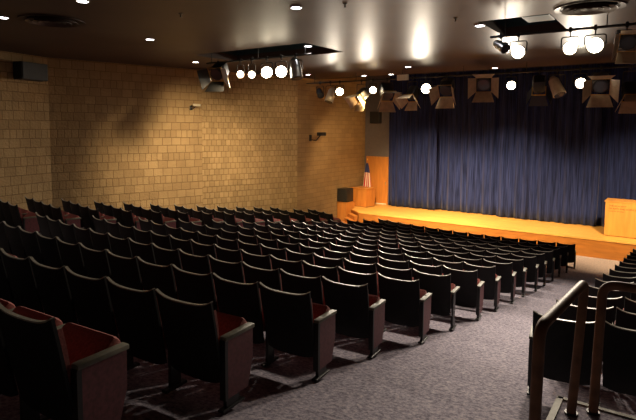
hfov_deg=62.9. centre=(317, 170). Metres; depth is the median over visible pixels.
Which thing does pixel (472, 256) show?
seat
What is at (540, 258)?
seat
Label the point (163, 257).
seat
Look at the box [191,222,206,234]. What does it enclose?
seat
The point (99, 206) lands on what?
seat
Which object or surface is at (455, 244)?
seat
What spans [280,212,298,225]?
seat
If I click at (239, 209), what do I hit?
seat
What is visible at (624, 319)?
seat
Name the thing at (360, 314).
seat
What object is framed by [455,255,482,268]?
seat
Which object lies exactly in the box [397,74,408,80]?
junction box
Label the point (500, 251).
seat
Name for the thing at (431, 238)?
seat
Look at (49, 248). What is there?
seat
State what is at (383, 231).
seat
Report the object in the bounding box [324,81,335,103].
lamp
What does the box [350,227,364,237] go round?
seat
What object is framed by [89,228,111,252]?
seat
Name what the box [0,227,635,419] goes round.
floor
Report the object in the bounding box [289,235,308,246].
seat
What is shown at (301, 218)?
seat
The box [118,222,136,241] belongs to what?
seat
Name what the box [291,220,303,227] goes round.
seat
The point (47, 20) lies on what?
ceiling vent
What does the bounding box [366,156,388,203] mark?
door
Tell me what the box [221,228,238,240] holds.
seat
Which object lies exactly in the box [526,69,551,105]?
lamp
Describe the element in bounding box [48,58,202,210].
wall
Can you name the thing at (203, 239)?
seat
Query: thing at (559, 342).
seat
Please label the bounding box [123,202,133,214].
seat
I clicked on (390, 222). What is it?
seat
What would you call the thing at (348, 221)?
seat
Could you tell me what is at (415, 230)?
seat
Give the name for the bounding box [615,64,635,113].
lamp
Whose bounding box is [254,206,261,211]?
seat
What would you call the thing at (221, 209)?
seat
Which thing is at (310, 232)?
seat
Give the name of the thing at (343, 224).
seat
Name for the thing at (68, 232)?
seat
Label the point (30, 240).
seat
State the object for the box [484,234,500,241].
seat
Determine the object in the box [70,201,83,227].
seat
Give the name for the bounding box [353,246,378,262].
seat
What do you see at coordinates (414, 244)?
seat
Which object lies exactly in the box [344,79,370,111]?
lamp
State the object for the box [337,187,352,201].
loudspeaker
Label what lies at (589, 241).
stage
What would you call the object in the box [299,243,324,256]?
seat
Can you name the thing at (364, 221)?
seat
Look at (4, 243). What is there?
seat
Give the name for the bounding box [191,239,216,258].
seat
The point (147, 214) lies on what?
seat
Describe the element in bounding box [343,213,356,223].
steps
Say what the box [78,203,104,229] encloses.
seat
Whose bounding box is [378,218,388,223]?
seat
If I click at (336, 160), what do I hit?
wall
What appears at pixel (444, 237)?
seat
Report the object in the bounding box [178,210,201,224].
seat
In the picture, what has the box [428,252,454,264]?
seat
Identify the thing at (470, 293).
seat
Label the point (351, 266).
seat
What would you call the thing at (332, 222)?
seat
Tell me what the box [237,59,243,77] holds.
lamp
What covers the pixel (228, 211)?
seat
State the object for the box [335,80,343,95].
lamp
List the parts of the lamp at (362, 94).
barn door, barn door, barn door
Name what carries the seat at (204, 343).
on the floor
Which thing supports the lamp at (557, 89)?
hanging from the pipe at (526, 71)
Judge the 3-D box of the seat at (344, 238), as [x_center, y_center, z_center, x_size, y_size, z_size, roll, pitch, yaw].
[0.898,2.036,13.383,0.577,0.836,0.471,4,6,39]
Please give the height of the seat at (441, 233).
0.836 m
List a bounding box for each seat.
[0,199,29,226]
[0,203,20,222]
[0,221,12,254]
[0,248,43,312]
[0,251,22,306]
[0,299,15,309]
[0,303,128,419]
[0,306,62,396]
[3,221,26,258]
[8,202,39,232]
[18,226,44,264]
[25,196,35,212]
[30,257,77,323]
[33,199,44,231]
[35,212,51,237]
[36,231,62,267]
[41,201,69,219]
[46,216,63,241]
[50,204,80,227]
[56,237,87,276]
[59,220,77,243]
[61,198,72,213]
[65,266,118,337]
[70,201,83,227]
[73,224,93,249]
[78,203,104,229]
[79,243,112,280]
[88,206,116,231]
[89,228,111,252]
[92,215,106,233]
[94,200,104,214]
[102,203,113,216]
[104,219,121,238]
[106,249,143,289]
[106,277,166,370]
[108,233,132,257]
[111,205,135,225]
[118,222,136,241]
[121,208,147,229]
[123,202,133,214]
[129,238,156,264]
[132,204,142,216]
[133,226,152,243]
[137,256,178,299]
[138,217,152,230]
[141,206,164,220]
[150,203,159,211]
[150,230,171,249]
[151,209,175,227]
[151,220,166,235]
[152,243,182,269]
[155,288,254,413]
[158,205,169,217]
[165,224,182,239]
[168,208,179,227]
[170,235,193,254]
[172,264,218,311]
[174,204,183,212]
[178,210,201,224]
[179,219,192,231]
[179,249,210,273]
[180,227,199,243]
[183,206,193,217]
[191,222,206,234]
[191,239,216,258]
[192,208,203,225]
[196,205,205,212]
[198,231,217,245]
[202,211,224,227]
[205,207,215,217]
[205,225,221,237]
[209,255,244,282]
[212,219,225,230]
[213,273,264,343]
[214,209,225,221]
[215,244,242,266]
[217,205,225,211]
[217,235,238,249]
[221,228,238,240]
[224,211,245,226]
[225,207,235,217]
[225,222,239,231]
[234,209,245,220]
[236,206,244,211]
[237,239,261,255]
[238,232,257,244]
[239,225,254,235]
[241,249,271,269]
[242,220,255,228]
[242,261,282,290]
[244,208,253,213]
[244,212,264,225]
[253,210,263,219]
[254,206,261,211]
[254,228,271,239]
[255,223,268,231]
[257,235,277,248]
[259,282,336,381]
[261,243,286,259]
[262,208,270,214]
[263,212,282,225]
[267,220,280,228]
[268,225,283,235]
[270,206,278,211]
[270,255,304,276]
[271,210,280,219]
[271,231,289,242]
[277,239,300,252]
[278,208,286,214]
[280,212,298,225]
[280,222,293,231]
[280,269,324,304]
[283,228,300,238]
[286,248,314,268]
[287,210,295,218]
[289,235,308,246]
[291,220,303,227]
[293,208,301,213]
[293,225,307,233]
[295,212,313,224]
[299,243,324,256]
[300,231,317,241]
[302,210,310,218]
[303,222,316,230]
[303,260,339,285]
[308,228,323,236]
[308,238,330,250]
[310,212,327,223]
[312,220,323,227]
[314,253,344,274]
[316,210,324,218]
[316,225,330,232]
[317,234,336,244]
[322,276,385,358]
[323,222,336,229]
[323,231,340,239]
[324,212,340,224]
[324,247,350,265]
[330,219,341,226]
[330,227,345,235]
[330,242,353,258]
[336,224,349,231]
[336,238,356,248]
[338,266,379,296]
[340,233,358,243]
[342,222,353,228]
[344,258,377,281]
[346,230,362,239]
[347,219,357,225]
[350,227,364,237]
[350,251,377,271]
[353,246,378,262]
[354,224,367,230]
[357,241,378,253]
[358,221,369,226]
[358,236,378,247]
[362,233,379,241]
[363,219,373,224]
[364,229,379,237]
[367,226,381,232]
[370,223,382,228]
[373,220,384,226]
[377,263,413,280]
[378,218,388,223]
[378,240,397,248]
[378,249,403,260]
[378,272,431,343]
[379,244,401,253]
[379,256,409,269]
[380,232,396,238]
[380,236,398,247]
[381,228,396,236]
[382,225,396,233]
[385,223,397,231]
[389,220,399,225]
[396,227,410,233]
[397,225,410,231]
[397,231,412,237]
[397,235,414,243]
[398,238,417,246]
[399,243,420,253]
[400,222,411,228]
[402,248,426,260]
[405,254,433,267]
[410,260,442,276]
[411,227,424,232]
[411,230,425,235]
[412,224,424,230]
[413,234,429,240]
[413,269,459,330]
[415,237,432,245]
[418,241,438,250]
[421,246,443,257]
[425,226,437,231]
[425,229,439,235]
[426,232,441,238]
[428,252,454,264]
[430,236,447,244]
[433,258,463,272]
[434,240,452,249]
[438,228,452,233]
[440,231,454,238]
[440,244,460,255]
[443,235,459,240]
[443,265,484,320]
[445,249,468,261]
[448,238,466,247]
[453,230,467,236]
[454,242,474,252]
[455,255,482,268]
[456,234,471,239]
[460,237,477,243]
[462,247,484,258]
[464,262,500,310]
[467,241,486,247]
[468,232,483,239]
[470,252,495,265]
[472,235,488,243]
[475,245,496,255]
[479,239,496,247]
[483,259,516,303]
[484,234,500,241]
[486,250,509,262]
[488,244,507,252]
[490,238,507,245]
[497,256,526,296]
[498,242,516,250]
[498,248,519,258]
[501,236,517,243]
[509,240,526,247]
[509,246,529,255]
[511,253,538,290]
[518,244,537,252]
[519,238,536,245]
[521,251,546,285]
[527,310,594,394]
[528,242,546,250]
[531,248,554,280]
[537,240,555,247]
[539,246,561,276]
[548,244,568,272]
[556,299,613,361]
[557,242,575,268]
[571,296,621,324]
[589,286,628,309]
[595,278,633,298]
[599,321,635,406]
[603,273,635,283]
[609,269,635,277]
[612,307,635,329]
[615,264,635,272]
[619,261,635,267]
[622,254,635,261]
[623,258,635,263]
[623,297,635,313]
[630,293,635,300]
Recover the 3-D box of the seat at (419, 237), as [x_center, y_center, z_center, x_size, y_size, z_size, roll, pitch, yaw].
[3.189,2.319,15.761,0.577,0.836,0.471,4,6,38]
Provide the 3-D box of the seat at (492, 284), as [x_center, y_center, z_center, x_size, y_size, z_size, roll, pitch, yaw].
[2.941,2.043,9.365,0.609,0.836,0.471,3,5,29]
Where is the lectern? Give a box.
[351,186,375,207]
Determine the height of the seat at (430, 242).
0.836 m
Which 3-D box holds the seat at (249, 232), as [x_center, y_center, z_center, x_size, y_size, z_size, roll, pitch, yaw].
[-1.589,1.745,12.631,0.577,0.836,0.471,5,6,42]
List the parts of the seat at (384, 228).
backrest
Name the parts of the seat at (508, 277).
backrest, leg, panel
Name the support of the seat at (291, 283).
on the floor
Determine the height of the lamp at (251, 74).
0.581 m
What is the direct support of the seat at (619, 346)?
on the floor
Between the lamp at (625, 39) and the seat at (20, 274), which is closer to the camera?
the seat at (20, 274)
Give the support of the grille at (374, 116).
attached to the loudspeaker at (375, 116)
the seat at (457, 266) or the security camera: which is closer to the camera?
the seat at (457, 266)
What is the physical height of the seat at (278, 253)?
0.836 m
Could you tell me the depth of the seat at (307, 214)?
20.43 m
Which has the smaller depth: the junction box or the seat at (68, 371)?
the seat at (68, 371)
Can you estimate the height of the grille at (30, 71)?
0.450 m
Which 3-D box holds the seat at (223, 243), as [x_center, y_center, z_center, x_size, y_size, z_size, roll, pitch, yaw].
[-1.557,1.621,9.731,0.577,0.836,0.471,4,6,38]
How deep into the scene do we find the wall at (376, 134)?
26.00 m
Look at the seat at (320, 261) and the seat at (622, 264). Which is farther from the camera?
the seat at (622, 264)
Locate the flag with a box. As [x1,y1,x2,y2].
[363,158,370,186]
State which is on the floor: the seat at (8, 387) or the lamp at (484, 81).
the seat at (8, 387)
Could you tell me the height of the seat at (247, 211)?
0.836 m
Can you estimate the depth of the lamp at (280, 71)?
13.59 m
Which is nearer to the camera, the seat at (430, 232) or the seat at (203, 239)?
the seat at (203, 239)
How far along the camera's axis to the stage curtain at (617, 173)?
19.92 m
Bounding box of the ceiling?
[0,0,635,79]
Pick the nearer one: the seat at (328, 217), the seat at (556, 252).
the seat at (556, 252)
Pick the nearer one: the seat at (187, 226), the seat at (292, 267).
the seat at (292, 267)
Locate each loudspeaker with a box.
[13,61,47,81]
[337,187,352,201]
[370,111,381,122]
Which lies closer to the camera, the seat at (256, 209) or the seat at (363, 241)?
the seat at (363, 241)
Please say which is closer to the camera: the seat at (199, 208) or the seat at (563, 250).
the seat at (563, 250)
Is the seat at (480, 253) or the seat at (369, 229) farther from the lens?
the seat at (369, 229)
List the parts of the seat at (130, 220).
backrest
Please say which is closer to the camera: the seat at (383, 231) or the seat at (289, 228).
the seat at (289, 228)
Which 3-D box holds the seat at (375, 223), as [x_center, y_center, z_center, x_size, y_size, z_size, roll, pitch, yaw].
[2.407,2.296,19.469,0.471,0.836,0.577,-4,6,-42]
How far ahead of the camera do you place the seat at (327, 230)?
15.15 m
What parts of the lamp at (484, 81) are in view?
barn door, barn door, barn door, barn door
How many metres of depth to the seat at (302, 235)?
12.57 m
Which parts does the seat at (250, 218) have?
backrest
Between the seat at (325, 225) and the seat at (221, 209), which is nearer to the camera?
the seat at (325, 225)
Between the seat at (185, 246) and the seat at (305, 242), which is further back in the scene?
the seat at (305, 242)
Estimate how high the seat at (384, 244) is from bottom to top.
0.836 m
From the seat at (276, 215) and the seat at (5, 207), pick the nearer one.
the seat at (5, 207)
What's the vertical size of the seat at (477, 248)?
0.836 m
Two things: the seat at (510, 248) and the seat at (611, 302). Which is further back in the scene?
the seat at (510, 248)
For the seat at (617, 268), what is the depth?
11.01 m
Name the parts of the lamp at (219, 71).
barn door, barn door, gel frame, barn door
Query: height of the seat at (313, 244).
0.836 m
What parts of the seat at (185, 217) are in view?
backrest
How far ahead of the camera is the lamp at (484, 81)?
16.58 m
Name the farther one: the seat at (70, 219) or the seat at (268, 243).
the seat at (70, 219)
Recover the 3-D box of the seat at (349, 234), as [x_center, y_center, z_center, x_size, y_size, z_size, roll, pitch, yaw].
[1.109,2.094,14.633,0.577,0.836,0.471,4,6,40]
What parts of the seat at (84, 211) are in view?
backrest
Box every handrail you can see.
[529,280,588,419]
[586,281,635,415]
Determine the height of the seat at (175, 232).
0.836 m
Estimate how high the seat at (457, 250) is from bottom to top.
0.836 m
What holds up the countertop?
on the lectern
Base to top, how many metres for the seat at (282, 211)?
0.836 m
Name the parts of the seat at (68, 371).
trim, leg, backrest, leg, armrest, panel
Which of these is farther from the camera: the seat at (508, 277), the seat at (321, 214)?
the seat at (321, 214)
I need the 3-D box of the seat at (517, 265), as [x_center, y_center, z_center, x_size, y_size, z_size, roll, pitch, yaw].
[4.150,2.236,11.204,0.609,0.836,0.471,3,5,29]
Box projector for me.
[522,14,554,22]
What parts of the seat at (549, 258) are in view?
backrest, leg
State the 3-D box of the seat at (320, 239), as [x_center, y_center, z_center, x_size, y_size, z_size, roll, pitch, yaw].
[0.311,1.944,12.449,0.577,0.836,0.471,4,6,38]
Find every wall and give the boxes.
[0,51,51,210]
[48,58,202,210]
[201,71,297,211]
[297,77,365,217]
[365,76,389,198]
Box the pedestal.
[337,201,353,221]
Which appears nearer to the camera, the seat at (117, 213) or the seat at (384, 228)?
the seat at (117, 213)
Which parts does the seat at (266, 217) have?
backrest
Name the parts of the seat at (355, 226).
backrest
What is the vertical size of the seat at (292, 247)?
0.836 m
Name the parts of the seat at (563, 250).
backrest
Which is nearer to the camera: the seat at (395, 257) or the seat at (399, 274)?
the seat at (399, 274)
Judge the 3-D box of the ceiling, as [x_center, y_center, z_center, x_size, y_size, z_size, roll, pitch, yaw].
[2.922,-4.178,10.870,26.400,2.450,30.050,4,6,35]
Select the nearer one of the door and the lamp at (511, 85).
the lamp at (511, 85)
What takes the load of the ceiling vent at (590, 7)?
in the ceiling
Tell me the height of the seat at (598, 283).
0.836 m
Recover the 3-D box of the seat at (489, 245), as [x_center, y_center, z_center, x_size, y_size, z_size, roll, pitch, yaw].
[5.021,2.434,14.497,0.577,0.836,0.471,3,5,31]
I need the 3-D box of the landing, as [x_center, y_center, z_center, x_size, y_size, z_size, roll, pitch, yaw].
[1.655,2.338,0.495,3.662,0.909,5.512,4,6,35]
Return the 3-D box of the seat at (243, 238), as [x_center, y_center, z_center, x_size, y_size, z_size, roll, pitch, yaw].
[-1.350,1.705,10.972,0.577,0.836,0.471,4,6,39]
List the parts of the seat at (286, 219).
backrest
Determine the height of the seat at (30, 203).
0.836 m
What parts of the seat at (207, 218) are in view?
backrest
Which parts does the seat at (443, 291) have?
trim, backrest, leg, armrest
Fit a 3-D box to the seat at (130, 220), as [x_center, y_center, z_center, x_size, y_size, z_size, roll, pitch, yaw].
[-4.718,1.384,13.365,0.609,0.836,0.471,5,6,44]
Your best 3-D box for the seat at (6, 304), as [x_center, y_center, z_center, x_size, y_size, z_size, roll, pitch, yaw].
[-2.433,1.076,3.573,0.577,0.836,0.471,3,5,33]
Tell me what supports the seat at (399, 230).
on the floor
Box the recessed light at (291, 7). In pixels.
[290,6,301,9]
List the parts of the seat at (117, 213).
backrest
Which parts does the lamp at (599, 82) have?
barn door, gel frame, barn door, barn door, barn door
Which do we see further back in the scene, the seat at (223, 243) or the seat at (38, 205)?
the seat at (38, 205)
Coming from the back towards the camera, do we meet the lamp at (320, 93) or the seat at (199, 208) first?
the lamp at (320, 93)
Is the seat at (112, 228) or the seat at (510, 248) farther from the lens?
the seat at (510, 248)
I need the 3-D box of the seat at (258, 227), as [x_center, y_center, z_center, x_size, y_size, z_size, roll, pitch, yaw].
[-1.363,1.812,13.923,0.577,0.836,0.471,5,6,44]
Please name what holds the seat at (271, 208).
on the floor
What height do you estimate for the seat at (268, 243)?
0.836 m
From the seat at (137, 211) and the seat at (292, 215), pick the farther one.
the seat at (292, 215)
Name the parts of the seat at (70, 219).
backrest, panel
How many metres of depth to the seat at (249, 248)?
9.15 m
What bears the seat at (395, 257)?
on the floor
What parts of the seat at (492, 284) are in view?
backrest, leg, panel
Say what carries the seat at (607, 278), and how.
on the floor
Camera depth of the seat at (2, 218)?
11.63 m
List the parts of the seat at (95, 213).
backrest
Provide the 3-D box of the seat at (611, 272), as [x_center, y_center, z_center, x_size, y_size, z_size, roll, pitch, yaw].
[6.013,2.323,10.293,0.567,0.836,0.471,2,5,23]
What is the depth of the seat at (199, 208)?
17.40 m
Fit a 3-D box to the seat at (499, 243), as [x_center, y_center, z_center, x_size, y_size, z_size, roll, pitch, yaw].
[5.623,2.508,15.413,0.577,0.836,0.471,3,5,31]
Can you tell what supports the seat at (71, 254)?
on the floor
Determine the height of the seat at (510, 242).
0.836 m
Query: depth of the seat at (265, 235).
12.02 m
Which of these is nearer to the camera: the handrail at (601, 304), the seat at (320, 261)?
the handrail at (601, 304)
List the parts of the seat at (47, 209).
backrest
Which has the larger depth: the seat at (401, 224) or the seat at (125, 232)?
the seat at (401, 224)
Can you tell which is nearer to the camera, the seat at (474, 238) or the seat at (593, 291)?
the seat at (593, 291)
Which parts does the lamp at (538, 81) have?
barn door, barn door, barn door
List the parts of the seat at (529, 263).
backrest, leg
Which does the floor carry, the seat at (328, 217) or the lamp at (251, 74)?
the seat at (328, 217)
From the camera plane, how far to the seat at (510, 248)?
13.99 m
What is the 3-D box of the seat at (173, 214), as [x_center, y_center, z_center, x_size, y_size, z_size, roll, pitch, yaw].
[-4.082,1.514,15.287,0.471,0.836,0.577,-4,6,-44]
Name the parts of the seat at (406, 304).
trim, backrest, leg, armrest, panel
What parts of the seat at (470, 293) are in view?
trim, backrest, leg, armrest, panel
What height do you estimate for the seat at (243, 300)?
0.836 m
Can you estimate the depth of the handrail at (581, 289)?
3.00 m
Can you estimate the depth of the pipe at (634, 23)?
9.85 m
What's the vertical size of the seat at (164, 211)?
0.836 m
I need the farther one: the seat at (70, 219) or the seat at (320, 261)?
the seat at (70, 219)
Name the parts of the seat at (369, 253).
backrest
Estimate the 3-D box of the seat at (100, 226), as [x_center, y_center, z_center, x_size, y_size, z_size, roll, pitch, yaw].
[-4.276,1.338,10.640,0.567,0.836,0.471,5,6,44]
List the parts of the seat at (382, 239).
backrest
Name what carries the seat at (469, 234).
on the floor
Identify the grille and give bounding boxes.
[22,62,47,80]
[338,189,345,201]
[370,112,378,122]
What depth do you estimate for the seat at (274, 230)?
13.30 m
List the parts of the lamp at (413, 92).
barn door, barn door, barn door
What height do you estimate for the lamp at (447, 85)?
1.135 m
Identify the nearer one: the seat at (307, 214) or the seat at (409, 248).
the seat at (409, 248)
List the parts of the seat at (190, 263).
trim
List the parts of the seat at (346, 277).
trim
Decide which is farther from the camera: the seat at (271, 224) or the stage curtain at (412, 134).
the stage curtain at (412, 134)
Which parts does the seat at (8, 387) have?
backrest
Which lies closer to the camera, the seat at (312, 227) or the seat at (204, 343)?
the seat at (204, 343)
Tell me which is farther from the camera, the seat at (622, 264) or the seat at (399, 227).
the seat at (399, 227)
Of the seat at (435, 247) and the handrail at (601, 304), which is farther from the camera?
the seat at (435, 247)
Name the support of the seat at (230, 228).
on the floor
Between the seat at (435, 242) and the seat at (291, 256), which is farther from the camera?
the seat at (435, 242)
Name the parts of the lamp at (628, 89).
barn door, barn door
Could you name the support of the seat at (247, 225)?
on the floor
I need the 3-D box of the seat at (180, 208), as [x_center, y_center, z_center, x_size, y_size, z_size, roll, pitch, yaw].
[-4.334,1.503,16.858,0.471,0.836,0.577,-4,6,-44]
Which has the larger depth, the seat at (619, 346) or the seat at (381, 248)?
the seat at (381, 248)
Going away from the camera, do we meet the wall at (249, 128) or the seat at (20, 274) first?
the seat at (20, 274)
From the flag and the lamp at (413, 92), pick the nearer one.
the lamp at (413, 92)
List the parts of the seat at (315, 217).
backrest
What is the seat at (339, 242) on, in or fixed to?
on the floor
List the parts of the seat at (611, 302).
trim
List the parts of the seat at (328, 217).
backrest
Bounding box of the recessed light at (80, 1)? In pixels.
[76,0,89,2]
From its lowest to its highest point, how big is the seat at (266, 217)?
0.836 m
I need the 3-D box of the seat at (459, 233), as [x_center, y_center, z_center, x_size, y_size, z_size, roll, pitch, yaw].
[5.095,2.521,18.438,0.577,0.836,0.471,4,6,38]
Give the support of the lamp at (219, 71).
hanging from the pipe at (305, 53)
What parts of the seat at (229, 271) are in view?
trim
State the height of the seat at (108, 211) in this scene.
0.836 m
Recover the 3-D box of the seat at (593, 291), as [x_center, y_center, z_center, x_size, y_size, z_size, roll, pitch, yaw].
[4.125,2.024,7.530,0.567,0.836,0.471,3,5,25]
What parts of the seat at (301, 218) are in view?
backrest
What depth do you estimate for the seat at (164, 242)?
8.94 m
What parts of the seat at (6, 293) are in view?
backrest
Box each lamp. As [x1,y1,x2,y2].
[197,61,229,91]
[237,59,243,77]
[248,57,255,77]
[261,56,272,77]
[275,55,287,77]
[289,53,302,80]
[316,82,323,98]
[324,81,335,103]
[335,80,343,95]
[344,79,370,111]
[369,79,376,93]
[377,78,402,111]
[395,76,420,110]
[420,76,431,93]
[428,75,455,108]
[468,73,498,101]
[493,33,508,53]
[505,71,516,89]
[509,32,527,58]
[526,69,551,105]
[548,68,565,97]
[560,27,579,54]
[572,67,587,87]
[582,66,619,106]
[583,24,606,53]
[611,21,635,63]
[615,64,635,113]
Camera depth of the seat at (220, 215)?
16.60 m
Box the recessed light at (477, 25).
[474,24,485,26]
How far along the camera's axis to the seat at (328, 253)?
9.41 m
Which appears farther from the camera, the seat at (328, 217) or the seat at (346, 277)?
the seat at (328, 217)
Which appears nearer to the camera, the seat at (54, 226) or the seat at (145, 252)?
the seat at (145, 252)
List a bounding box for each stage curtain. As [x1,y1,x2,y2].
[388,73,437,209]
[435,69,500,214]
[496,63,603,225]
[596,63,635,226]
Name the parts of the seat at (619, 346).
trim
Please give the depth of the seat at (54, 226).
9.18 m
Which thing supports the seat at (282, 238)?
on the floor
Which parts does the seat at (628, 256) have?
backrest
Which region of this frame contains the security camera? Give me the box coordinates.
[309,132,325,140]
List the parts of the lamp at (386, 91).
barn door, barn door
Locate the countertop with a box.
[351,186,375,189]
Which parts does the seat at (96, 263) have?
trim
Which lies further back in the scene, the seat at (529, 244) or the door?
the door
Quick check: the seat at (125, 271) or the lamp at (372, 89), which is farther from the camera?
the lamp at (372, 89)
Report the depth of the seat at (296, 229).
14.25 m
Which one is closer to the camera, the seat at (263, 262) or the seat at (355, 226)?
the seat at (263, 262)
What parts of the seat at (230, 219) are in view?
backrest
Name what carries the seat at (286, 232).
on the floor
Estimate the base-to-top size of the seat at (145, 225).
0.836 m
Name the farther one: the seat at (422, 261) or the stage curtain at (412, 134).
the stage curtain at (412, 134)
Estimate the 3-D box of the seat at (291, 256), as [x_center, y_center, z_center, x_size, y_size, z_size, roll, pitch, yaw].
[-0.207,1.712,8.739,0.577,0.836,0.471,4,6,34]
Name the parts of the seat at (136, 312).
leg, trim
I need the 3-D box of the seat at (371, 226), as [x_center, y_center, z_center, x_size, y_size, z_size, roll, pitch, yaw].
[2.136,2.260,18.162,0.471,0.836,0.577,-4,6,-44]
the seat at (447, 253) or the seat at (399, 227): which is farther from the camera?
the seat at (399, 227)
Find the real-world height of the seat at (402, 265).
0.836 m
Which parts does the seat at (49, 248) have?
trim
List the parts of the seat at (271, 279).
trim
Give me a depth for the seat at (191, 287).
5.21 m
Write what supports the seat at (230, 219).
on the floor
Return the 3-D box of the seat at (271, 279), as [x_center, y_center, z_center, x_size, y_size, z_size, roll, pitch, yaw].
[-0.586,1.514,6.356,0.577,0.836,0.471,3,5,32]
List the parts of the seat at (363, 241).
backrest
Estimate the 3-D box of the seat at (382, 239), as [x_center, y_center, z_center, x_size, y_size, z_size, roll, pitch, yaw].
[1.974,2.157,13.931,0.577,0.836,0.471,4,6,37]
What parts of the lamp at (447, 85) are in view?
barn door, barn door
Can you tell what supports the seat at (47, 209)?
on the floor
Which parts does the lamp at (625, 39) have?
barn door, barn door, gel frame, barn door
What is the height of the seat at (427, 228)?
0.836 m
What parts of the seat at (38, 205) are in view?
backrest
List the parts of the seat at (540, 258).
leg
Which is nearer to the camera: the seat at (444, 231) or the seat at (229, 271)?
the seat at (229, 271)
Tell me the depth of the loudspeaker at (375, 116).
25.67 m
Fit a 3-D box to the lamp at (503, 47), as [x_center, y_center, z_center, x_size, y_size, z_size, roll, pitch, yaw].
[3.692,-2.561,10.542,0.209,0.408,0.372,-2,5,-30]
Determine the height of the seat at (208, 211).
0.836 m
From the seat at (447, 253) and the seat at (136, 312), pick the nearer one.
the seat at (136, 312)
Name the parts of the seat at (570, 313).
trim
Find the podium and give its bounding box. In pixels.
[604,198,635,238]
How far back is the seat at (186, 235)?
10.21 m
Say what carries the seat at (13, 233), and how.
on the floor
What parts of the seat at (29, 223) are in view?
backrest, panel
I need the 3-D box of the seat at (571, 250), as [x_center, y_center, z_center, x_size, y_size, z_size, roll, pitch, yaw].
[7.922,2.686,16.651,0.609,0.836,0.471,3,5,26]
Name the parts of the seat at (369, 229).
backrest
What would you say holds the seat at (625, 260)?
on the floor
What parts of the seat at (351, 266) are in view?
trim, backrest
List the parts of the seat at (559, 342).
leg, armrest, trim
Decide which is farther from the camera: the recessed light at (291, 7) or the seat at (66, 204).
the seat at (66, 204)
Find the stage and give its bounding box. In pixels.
[351,203,635,260]
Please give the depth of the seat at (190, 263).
6.75 m
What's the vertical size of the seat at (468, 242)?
0.836 m
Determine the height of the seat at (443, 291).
0.836 m
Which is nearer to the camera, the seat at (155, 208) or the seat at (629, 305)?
the seat at (629, 305)
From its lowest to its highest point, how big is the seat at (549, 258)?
0.836 m
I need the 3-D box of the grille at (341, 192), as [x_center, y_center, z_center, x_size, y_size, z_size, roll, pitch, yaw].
[1.106,1.168,24.177,0.460,0.550,0.016,4,6,35]
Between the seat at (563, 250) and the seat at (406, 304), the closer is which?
the seat at (406, 304)
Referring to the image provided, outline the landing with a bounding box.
[546,395,635,419]
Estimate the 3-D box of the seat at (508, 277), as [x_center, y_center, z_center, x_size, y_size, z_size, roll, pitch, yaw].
[3.568,2.143,10.273,0.609,0.836,0.471,3,5,29]
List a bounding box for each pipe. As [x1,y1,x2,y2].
[206,43,311,63]
[306,65,635,83]
[490,15,635,38]
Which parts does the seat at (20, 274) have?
trim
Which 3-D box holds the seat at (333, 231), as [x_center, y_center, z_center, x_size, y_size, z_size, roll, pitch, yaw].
[0.690,2.061,15.001,0.577,0.836,0.471,5,6,42]
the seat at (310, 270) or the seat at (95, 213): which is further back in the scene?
the seat at (95, 213)
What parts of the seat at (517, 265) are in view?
backrest, leg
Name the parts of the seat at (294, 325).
leg, trim, backrest, leg, armrest, panel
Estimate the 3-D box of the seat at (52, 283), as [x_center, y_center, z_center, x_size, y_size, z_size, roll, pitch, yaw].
[-2.291,1.202,4.806,0.577,0.836,0.471,3,6,34]
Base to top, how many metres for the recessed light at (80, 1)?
0.018 m
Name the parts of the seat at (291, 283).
trim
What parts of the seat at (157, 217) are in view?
backrest, panel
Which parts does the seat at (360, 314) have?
trim, backrest, leg, armrest, panel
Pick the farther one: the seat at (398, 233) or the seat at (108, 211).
the seat at (398, 233)
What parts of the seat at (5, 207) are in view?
backrest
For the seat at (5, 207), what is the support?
on the floor
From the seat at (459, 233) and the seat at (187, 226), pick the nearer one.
the seat at (187, 226)
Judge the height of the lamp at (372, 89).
0.556 m
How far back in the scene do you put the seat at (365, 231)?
15.34 m
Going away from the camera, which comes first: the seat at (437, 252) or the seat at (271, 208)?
the seat at (437, 252)
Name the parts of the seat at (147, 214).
backrest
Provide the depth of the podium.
18.34 m
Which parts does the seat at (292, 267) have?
trim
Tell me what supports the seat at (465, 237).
on the floor
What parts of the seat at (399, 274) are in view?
trim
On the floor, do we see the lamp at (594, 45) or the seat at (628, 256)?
the seat at (628, 256)
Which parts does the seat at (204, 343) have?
leg, trim, backrest, leg, armrest, panel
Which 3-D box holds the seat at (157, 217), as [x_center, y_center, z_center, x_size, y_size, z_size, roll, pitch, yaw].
[-4.198,1.473,14.120,0.609,0.836,0.471,5,6,45]
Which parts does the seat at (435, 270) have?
trim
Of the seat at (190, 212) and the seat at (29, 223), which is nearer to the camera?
the seat at (29, 223)
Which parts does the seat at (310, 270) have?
trim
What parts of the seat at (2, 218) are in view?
backrest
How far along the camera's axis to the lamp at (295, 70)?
13.41 m
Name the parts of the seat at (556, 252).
backrest, leg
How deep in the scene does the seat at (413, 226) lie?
19.33 m
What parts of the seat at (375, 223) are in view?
backrest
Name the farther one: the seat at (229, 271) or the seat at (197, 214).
the seat at (197, 214)
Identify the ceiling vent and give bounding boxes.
[17,14,85,27]
[554,0,626,15]
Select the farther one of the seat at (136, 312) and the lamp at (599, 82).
the lamp at (599, 82)

